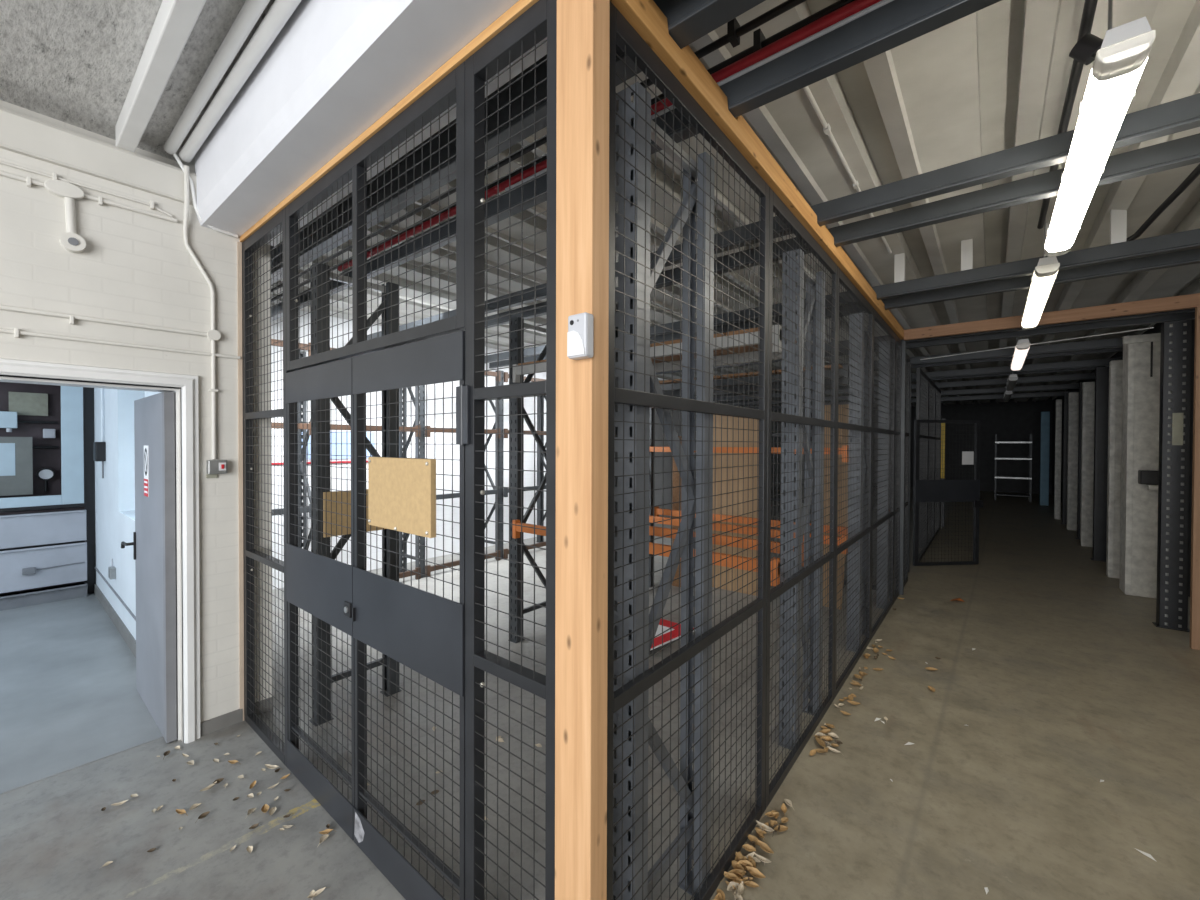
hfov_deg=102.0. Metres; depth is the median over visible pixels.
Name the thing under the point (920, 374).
mesh screen
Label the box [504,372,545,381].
beam
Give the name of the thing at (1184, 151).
steel beam
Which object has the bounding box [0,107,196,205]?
beam
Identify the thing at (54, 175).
conduit
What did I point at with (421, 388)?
stanchion
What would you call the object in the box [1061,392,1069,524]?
column
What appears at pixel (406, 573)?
beam
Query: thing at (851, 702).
dry leaf
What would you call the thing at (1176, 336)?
column
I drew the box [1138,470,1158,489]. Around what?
box
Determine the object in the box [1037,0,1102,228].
cable
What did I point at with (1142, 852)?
flake
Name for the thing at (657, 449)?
beam
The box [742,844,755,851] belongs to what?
dry leaf
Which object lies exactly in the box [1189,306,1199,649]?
board
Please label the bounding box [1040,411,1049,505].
pier
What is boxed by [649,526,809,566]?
beam
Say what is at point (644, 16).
wooden beam
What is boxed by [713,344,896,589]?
wall
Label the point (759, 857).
dry leaf
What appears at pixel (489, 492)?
beam
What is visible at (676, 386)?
beam
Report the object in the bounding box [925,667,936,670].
dry leaf
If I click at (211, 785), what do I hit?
dry leaf
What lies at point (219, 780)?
dry leaf
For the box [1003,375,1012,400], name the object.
strip light
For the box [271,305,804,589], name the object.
wall
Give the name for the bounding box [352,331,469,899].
gate
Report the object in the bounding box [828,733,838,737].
dry leaf
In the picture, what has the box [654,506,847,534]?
beam
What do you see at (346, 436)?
board
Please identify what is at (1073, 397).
pier
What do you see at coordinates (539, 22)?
screen
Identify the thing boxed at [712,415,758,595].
plywood sheet
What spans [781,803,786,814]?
dry leaf
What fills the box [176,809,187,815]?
dry leaf
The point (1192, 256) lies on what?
steel beam
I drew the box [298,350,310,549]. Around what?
stanchion
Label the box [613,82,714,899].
frame
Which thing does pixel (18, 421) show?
pipe
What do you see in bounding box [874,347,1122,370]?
steel beam
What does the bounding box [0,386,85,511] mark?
trim
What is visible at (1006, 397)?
diffuser
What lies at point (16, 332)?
conduit
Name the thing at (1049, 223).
block
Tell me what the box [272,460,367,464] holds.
pipe
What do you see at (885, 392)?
stanchion
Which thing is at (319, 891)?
dry leaf
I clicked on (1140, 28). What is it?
end cap
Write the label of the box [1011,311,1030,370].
strip light
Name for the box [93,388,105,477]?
switch box
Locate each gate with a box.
[286,357,354,839]
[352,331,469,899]
[913,420,982,565]
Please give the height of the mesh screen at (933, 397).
2.720 m
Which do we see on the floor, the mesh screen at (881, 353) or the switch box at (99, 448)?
the mesh screen at (881, 353)
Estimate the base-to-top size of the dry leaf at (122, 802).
0.014 m
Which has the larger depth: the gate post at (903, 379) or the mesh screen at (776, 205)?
the gate post at (903, 379)
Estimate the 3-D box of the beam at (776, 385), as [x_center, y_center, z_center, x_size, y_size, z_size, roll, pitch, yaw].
[1.491,-0.615,4.990,2.157,0.146,0.050,1,1,39]
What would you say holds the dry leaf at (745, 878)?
on the floor
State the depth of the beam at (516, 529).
2.87 m
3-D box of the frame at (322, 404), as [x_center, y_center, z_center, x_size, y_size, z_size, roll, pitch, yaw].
[-1.524,0.261,3.054,0.094,2.700,0.530,1,1,39]
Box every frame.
[309,262,401,725]
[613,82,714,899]
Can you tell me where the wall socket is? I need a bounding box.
[108,559,115,578]
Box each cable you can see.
[173,154,237,237]
[505,0,893,190]
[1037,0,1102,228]
[1126,163,1199,240]
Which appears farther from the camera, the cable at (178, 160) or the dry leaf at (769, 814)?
the cable at (178, 160)
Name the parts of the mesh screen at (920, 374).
rail, rail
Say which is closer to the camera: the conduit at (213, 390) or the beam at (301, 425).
the conduit at (213, 390)
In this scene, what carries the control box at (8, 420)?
attached to the wall at (42, 458)
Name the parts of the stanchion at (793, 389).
foot plate, foot plate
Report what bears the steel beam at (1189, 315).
attached to the wall at (342, 328)
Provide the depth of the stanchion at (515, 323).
4.06 m
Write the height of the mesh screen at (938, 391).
2.720 m
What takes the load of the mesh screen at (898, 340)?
on the floor
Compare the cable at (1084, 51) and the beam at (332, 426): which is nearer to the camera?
the cable at (1084, 51)
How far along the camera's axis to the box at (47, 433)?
5.23 m
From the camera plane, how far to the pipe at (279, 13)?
2.01 m
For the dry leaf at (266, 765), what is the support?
on the floor
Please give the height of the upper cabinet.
0.605 m
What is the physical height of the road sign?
0.179 m
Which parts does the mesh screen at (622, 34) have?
rail, rail, rail, rail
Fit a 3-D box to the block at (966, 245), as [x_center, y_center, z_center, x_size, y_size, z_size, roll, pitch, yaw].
[2.776,-1.470,3.677,0.070,0.226,0.050,1,1,39]
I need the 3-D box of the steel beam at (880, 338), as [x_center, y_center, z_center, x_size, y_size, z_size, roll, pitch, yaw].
[3.045,-1.258,5.751,10.100,0.105,0.061,1,1,39]
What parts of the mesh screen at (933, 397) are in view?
rail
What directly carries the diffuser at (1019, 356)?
attached to the strip light at (1022, 347)
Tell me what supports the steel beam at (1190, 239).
attached to the wall at (342, 328)
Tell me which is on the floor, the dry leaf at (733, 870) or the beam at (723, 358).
the dry leaf at (733, 870)
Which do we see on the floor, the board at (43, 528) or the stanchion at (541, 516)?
the stanchion at (541, 516)
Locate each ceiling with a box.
[0,0,274,164]
[271,0,1199,408]
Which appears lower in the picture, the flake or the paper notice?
the flake
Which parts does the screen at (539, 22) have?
rail, rail, rail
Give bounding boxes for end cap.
[1101,16,1151,47]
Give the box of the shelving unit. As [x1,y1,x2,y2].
[994,434,1031,501]
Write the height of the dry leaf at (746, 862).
0.024 m
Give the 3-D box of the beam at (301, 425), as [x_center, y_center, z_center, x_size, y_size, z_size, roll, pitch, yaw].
[-3.224,-0.218,4.658,0.040,0.140,0.904,1,1,39]
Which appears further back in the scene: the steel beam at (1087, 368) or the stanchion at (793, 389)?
the steel beam at (1087, 368)
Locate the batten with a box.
[237,242,243,720]
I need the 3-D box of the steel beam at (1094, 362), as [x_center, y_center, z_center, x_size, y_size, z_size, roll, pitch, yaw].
[4.447,-1.293,9.244,7.900,0.105,0.061,1,1,39]
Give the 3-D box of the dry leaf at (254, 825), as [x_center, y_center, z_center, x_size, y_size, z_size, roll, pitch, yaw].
[-1.474,1.610,2.080,0.045,0.011,0.020,0,1,-24]
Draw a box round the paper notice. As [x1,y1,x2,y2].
[0,443,14,475]
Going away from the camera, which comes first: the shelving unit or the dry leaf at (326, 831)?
the dry leaf at (326, 831)
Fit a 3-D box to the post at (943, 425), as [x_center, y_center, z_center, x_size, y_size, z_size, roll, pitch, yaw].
[6.929,0.461,9.822,0.067,2.200,0.075,1,1,39]
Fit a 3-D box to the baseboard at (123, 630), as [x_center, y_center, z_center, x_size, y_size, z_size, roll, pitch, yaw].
[-3.973,1.536,4.066,3.940,0.110,0.015,1,1,39]
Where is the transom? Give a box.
[286,61,464,371]
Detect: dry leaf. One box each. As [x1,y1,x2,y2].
[111,800,131,805]
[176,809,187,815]
[189,803,201,809]
[195,811,209,822]
[200,781,216,790]
[213,778,223,783]
[245,808,255,818]
[246,846,252,852]
[249,823,261,828]
[261,804,268,812]
[265,764,281,769]
[269,806,276,815]
[307,887,330,897]
[317,834,328,846]
[319,829,332,833]
[714,893,721,899]
[717,889,724,899]
[720,869,745,881]
[724,872,744,886]
[727,882,738,890]
[731,860,744,881]
[731,881,736,895]
[732,891,742,899]
[735,852,743,868]
[736,860,752,870]
[737,881,743,894]
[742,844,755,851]
[742,877,754,883]
[743,866,764,877]
[744,852,754,858]
[744,881,762,888]
[747,859,755,867]
[748,835,760,845]
[752,840,773,852]
[755,853,770,862]
[756,820,773,831]
[765,811,777,816]
[772,824,779,836]
[772,825,787,831]
[780,817,787,824]
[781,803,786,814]
[784,799,793,808]
[810,749,815,755]
[815,737,825,748]
[815,749,827,752]
[819,729,830,733]
[827,746,843,755]
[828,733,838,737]
[847,700,859,704]
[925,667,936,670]
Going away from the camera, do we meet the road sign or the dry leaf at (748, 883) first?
the dry leaf at (748, 883)
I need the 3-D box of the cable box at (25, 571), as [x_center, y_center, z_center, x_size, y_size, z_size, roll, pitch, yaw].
[-5.638,1.218,5.024,0.040,0.065,0.430,1,1,39]
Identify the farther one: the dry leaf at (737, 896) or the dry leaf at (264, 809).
the dry leaf at (264, 809)
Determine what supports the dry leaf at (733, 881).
on the floor
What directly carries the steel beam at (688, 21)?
attached to the wall at (342, 328)
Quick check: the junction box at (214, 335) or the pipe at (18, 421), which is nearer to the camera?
the junction box at (214, 335)
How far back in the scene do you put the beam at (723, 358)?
3.39 m
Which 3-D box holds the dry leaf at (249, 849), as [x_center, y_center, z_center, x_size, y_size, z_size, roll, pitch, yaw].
[-1.420,1.613,1.967,0.049,0.010,0.021,1,1,31]
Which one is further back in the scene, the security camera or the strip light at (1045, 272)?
the strip light at (1045, 272)
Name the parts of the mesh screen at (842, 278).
rail, rail, rail, rail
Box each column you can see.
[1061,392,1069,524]
[1076,382,1082,539]
[1090,367,1108,561]
[1152,319,1192,631]
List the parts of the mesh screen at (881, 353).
rail, rail, rail, rail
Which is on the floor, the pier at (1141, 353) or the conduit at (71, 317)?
the pier at (1141, 353)
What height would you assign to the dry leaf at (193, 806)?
0.018 m
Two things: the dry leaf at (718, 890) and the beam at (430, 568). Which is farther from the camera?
the beam at (430, 568)
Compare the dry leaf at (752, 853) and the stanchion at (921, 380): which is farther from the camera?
the stanchion at (921, 380)
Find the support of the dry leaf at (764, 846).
on the floor
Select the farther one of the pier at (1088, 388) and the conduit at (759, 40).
the pier at (1088, 388)
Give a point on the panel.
(32, 404)
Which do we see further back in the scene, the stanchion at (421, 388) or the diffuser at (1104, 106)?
the stanchion at (421, 388)
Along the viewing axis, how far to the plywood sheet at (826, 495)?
4.90 m
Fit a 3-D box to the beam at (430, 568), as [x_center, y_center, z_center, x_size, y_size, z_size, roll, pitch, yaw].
[-1.789,1.499,6.465,0.040,0.140,1.154,1,1,39]
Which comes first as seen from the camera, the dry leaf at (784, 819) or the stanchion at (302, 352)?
the dry leaf at (784, 819)
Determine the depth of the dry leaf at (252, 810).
2.17 m
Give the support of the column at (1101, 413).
on the floor
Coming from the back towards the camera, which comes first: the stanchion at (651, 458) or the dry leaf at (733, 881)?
the stanchion at (651, 458)
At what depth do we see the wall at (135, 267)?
2.61 m
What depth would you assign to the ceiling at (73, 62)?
2.02 m
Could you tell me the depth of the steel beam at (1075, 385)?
10.62 m
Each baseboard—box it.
[94,584,135,657]
[200,697,271,736]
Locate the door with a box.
[0,358,200,742]
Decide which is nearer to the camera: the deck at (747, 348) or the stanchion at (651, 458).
the deck at (747, 348)
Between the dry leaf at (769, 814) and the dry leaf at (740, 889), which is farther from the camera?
the dry leaf at (769, 814)
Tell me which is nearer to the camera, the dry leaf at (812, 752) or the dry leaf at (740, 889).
the dry leaf at (740, 889)
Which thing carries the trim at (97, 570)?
attached to the wall at (115, 492)
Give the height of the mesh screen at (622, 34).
2.800 m
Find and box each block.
[894,253,905,282]
[961,238,972,270]
[1043,222,1050,255]
[1109,209,1126,243]
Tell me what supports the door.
in the wall at (135, 267)
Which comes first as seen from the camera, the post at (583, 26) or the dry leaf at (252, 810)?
the post at (583, 26)
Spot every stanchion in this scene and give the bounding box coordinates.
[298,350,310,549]
[399,385,424,577]
[485,370,503,559]
[508,317,545,642]
[537,396,545,542]
[649,408,654,587]
[778,249,824,749]
[846,313,868,651]
[876,341,896,608]
[895,364,911,577]
[919,380,928,547]
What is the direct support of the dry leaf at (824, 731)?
on the floor
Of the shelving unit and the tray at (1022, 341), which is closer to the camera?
the tray at (1022, 341)
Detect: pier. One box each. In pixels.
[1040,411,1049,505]
[1054,399,1061,518]
[1066,392,1078,530]
[1080,382,1094,546]
[1106,360,1122,578]
[1119,333,1160,598]
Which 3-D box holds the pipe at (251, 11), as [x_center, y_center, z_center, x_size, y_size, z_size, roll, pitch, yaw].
[0.050,-1.580,0.707,6.040,0.050,0.052,1,1,39]
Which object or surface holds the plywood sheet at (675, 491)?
on the floor
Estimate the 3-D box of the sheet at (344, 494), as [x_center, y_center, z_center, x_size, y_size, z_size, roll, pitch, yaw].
[-1.487,0.379,3.013,0.018,0.265,0.420,1,1,39]
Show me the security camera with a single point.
(70, 241)
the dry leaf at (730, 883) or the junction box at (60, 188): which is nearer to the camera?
the dry leaf at (730, 883)
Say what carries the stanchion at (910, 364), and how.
on the floor
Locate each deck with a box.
[518,327,796,364]
[659,364,842,383]
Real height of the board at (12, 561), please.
0.415 m
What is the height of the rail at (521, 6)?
0.030 m
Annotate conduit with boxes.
[0,160,171,216]
[0,170,176,222]
[0,304,206,336]
[0,328,239,358]
[183,165,217,458]
[271,0,806,292]
[271,0,854,301]
[803,86,891,253]
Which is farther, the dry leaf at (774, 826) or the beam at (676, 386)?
the beam at (676, 386)
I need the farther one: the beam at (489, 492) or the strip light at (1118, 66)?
the beam at (489, 492)
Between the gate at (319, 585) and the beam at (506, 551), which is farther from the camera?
the beam at (506, 551)
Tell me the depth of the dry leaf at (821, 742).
2.68 m
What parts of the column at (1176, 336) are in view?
foot plate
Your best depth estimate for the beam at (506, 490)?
7.27 m
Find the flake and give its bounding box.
[1135,848,1156,861]
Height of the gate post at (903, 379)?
2.800 m
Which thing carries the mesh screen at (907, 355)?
on the floor
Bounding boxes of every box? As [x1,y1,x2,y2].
[0,411,16,431]
[22,562,84,574]
[43,429,55,437]
[44,179,84,199]
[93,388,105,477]
[207,330,220,340]
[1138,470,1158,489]
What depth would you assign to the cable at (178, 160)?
2.66 m
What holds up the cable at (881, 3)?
on the steel beam at (889, 26)
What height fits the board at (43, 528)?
0.330 m
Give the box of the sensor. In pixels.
[567,312,593,359]
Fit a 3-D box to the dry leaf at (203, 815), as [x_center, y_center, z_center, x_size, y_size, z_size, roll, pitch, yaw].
[-1.741,1.609,2.130,0.026,0.015,0.057,0,1,11]
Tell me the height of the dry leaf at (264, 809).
0.024 m
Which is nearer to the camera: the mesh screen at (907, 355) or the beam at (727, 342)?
the beam at (727, 342)
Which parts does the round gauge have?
stem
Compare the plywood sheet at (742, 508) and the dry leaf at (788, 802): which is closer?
the dry leaf at (788, 802)
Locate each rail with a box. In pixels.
[240,0,538,241]
[904,293,1199,340]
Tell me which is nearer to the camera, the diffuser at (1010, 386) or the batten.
the batten
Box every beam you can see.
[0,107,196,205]
[195,0,546,245]
[271,0,765,284]
[271,0,1001,321]
[271,339,310,355]
[272,422,310,434]
[272,504,310,517]
[330,424,419,436]
[367,93,1199,339]
[399,567,420,579]
[425,426,500,437]
[425,550,499,576]
[436,488,500,499]
[485,133,1199,328]
[485,228,1199,362]
[485,371,500,380]
[489,248,1199,368]
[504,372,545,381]
[504,428,545,437]
[504,485,545,496]
[504,541,545,558]
[512,519,779,586]
[513,325,781,382]
[610,0,903,339]
[649,515,847,553]
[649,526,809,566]
[650,445,847,461]
[653,342,805,371]
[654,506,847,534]
[656,312,1194,374]
[660,365,848,390]
[662,377,848,395]
[673,338,1122,379]
[674,366,1108,396]
[694,373,1094,400]
[722,383,1078,405]
[745,391,1078,408]
[811,308,1194,350]
[864,357,1122,382]
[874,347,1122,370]
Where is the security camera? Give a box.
[59,197,85,252]
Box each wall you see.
[0,100,272,741]
[0,382,84,594]
[94,388,160,639]
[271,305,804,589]
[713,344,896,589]
[810,397,1052,493]
[1052,319,1194,596]
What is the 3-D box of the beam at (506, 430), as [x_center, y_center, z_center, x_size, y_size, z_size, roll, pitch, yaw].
[-1.009,-0.242,7.406,0.040,0.140,1.144,1,1,39]
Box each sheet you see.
[323,489,385,537]
[672,436,681,586]
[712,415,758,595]
[822,404,848,609]
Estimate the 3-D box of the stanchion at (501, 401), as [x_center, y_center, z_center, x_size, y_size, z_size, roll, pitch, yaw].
[-1.610,0.214,7.105,0.530,2.700,0.094,1,1,39]
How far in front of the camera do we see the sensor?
1.15 m
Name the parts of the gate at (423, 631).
kick plate, plate, plate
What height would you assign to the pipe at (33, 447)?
0.027 m
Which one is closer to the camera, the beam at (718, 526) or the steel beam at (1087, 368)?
the beam at (718, 526)
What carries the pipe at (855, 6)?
on the steel beam at (889, 26)
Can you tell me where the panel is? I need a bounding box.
[9,392,47,415]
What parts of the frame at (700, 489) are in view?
foot plate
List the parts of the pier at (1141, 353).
head plate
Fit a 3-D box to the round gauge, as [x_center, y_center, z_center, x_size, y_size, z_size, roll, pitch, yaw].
[-5.990,0.323,5.255,0.064,0.258,0.136,1,1,39]
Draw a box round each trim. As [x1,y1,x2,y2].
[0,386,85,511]
[84,387,95,593]
[94,567,135,620]
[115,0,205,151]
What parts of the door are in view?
handle, sign red panel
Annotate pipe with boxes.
[17,420,57,423]
[32,446,57,448]
[164,0,269,154]
[179,0,301,161]
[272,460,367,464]
[338,0,880,271]
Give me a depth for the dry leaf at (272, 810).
2.17 m
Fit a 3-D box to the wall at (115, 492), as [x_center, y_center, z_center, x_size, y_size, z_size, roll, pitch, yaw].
[-4.384,-0.142,4.646,5.340,3.450,0.394,1,1,39]
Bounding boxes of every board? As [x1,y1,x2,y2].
[0,509,86,548]
[0,541,86,592]
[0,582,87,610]
[302,431,374,459]
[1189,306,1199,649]
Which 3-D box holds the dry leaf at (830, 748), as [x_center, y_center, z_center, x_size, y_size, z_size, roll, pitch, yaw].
[1.261,1.614,2.605,0.084,0.027,0.020,1,1,35]
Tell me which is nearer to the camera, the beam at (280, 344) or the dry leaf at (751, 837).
the dry leaf at (751, 837)
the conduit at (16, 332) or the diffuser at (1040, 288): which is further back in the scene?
the diffuser at (1040, 288)
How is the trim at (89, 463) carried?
attached to the wall at (42, 458)
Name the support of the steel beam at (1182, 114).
attached to the wall at (342, 328)
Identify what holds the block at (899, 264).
on the steel beam at (1190, 239)
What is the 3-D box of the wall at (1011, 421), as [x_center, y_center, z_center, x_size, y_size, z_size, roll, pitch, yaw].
[13.209,-0.241,18.379,10.500,3.450,0.200,1,1,39]
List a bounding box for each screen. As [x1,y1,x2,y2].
[242,207,290,766]
[465,0,556,899]
[607,1,768,899]
[765,187,837,809]
[834,267,872,698]
[870,308,895,640]
[893,335,901,603]
[896,349,909,585]
[916,368,928,561]
[927,378,935,548]
[934,386,940,537]
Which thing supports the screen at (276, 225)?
on the floor
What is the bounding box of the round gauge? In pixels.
[36,468,54,491]
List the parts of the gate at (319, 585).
plate, plate, kick plate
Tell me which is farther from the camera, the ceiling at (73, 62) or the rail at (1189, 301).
the rail at (1189, 301)
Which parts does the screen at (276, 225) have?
rail, rail, rail, rail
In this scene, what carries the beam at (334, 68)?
attached to the wall at (135, 267)
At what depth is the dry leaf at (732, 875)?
1.84 m
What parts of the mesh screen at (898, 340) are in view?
rail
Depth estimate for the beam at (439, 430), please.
6.19 m
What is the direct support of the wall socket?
attached to the wall at (115, 492)
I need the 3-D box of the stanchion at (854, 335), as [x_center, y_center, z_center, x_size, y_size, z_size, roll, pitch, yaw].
[2.190,0.261,4.081,0.094,2.700,0.530,1,1,39]
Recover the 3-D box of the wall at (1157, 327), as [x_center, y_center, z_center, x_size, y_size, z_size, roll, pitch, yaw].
[10.968,-0.164,10.938,0.150,3.450,14.400,1,1,39]
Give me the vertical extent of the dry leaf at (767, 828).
0.027 m
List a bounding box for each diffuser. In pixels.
[1003,394,1011,400]
[1006,380,1016,390]
[1011,347,1029,369]
[1022,270,1057,327]
[1045,58,1147,251]
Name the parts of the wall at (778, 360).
rail, rail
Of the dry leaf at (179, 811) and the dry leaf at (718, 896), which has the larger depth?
the dry leaf at (179, 811)
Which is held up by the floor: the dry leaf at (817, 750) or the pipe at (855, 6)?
the dry leaf at (817, 750)
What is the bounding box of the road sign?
[650,619,693,651]
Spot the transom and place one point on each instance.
(450, 90)
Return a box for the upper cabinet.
[0,437,32,495]
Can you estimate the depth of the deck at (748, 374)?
4.47 m
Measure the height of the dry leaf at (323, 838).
0.013 m
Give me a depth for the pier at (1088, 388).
7.95 m
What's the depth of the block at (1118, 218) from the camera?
3.16 m
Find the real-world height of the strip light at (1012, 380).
0.460 m
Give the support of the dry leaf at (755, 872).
on the floor
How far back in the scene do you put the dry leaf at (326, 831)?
2.05 m
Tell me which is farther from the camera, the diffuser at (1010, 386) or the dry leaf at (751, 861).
the diffuser at (1010, 386)
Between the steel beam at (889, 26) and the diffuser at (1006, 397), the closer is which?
the steel beam at (889, 26)
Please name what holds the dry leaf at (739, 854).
on the floor
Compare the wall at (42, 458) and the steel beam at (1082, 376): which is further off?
the steel beam at (1082, 376)
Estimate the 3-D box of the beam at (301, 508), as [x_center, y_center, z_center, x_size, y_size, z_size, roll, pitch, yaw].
[-3.227,0.627,4.668,0.040,0.140,0.904,1,1,39]
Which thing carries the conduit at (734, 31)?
attached to the wall at (342, 328)
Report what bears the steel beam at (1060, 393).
attached to the wall at (342, 328)
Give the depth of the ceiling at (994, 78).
2.79 m
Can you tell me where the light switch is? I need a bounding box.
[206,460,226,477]
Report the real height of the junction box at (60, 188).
0.071 m
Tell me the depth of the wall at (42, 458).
5.24 m
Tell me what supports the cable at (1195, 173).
hanging from the ceiling at (994, 78)
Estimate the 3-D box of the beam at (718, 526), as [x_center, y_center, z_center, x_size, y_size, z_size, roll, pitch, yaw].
[1.141,0.748,4.578,2.157,0.148,0.050,1,1,39]
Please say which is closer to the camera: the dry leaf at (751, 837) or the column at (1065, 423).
the dry leaf at (751, 837)
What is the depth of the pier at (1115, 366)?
6.06 m
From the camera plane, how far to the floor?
2.54 m
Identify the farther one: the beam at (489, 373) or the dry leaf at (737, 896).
the beam at (489, 373)
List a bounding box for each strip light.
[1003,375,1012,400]
[1006,364,1017,390]
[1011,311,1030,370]
[1021,218,1059,329]
[1044,0,1155,256]
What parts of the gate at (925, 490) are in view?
rail, plate, rail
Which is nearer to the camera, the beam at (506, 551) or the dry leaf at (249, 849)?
the dry leaf at (249, 849)
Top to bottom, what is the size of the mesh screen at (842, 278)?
2.800 m
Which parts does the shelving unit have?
post, shelf, post, post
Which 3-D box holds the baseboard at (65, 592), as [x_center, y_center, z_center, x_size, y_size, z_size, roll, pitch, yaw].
[-7.503,1.525,2.786,0.130,0.140,6.300,1,1,39]
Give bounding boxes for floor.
[0,484,1199,899]
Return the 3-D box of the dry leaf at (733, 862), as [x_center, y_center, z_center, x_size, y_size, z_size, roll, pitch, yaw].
[0.533,1.616,1.867,0.041,0.024,0.082,0,1,-23]
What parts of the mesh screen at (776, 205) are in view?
rail, rail, rail, rail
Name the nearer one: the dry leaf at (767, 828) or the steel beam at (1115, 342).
the dry leaf at (767, 828)
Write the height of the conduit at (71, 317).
0.052 m
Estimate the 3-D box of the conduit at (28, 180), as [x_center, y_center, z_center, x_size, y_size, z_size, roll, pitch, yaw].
[-3.113,-1.225,1.612,0.027,0.043,2.620,1,1,39]
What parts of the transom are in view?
rail, rail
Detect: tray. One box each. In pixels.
[1017,339,1029,343]
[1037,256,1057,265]
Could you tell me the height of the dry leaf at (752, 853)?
0.016 m
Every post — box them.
[555,0,609,899]
[899,341,905,594]
[941,418,945,526]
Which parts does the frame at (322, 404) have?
foot plate, foot plate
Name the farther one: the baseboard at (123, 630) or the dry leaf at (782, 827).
the baseboard at (123, 630)
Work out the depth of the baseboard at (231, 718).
2.83 m
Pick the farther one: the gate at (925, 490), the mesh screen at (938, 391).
the mesh screen at (938, 391)
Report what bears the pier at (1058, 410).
on the floor
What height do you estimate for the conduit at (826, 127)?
0.058 m

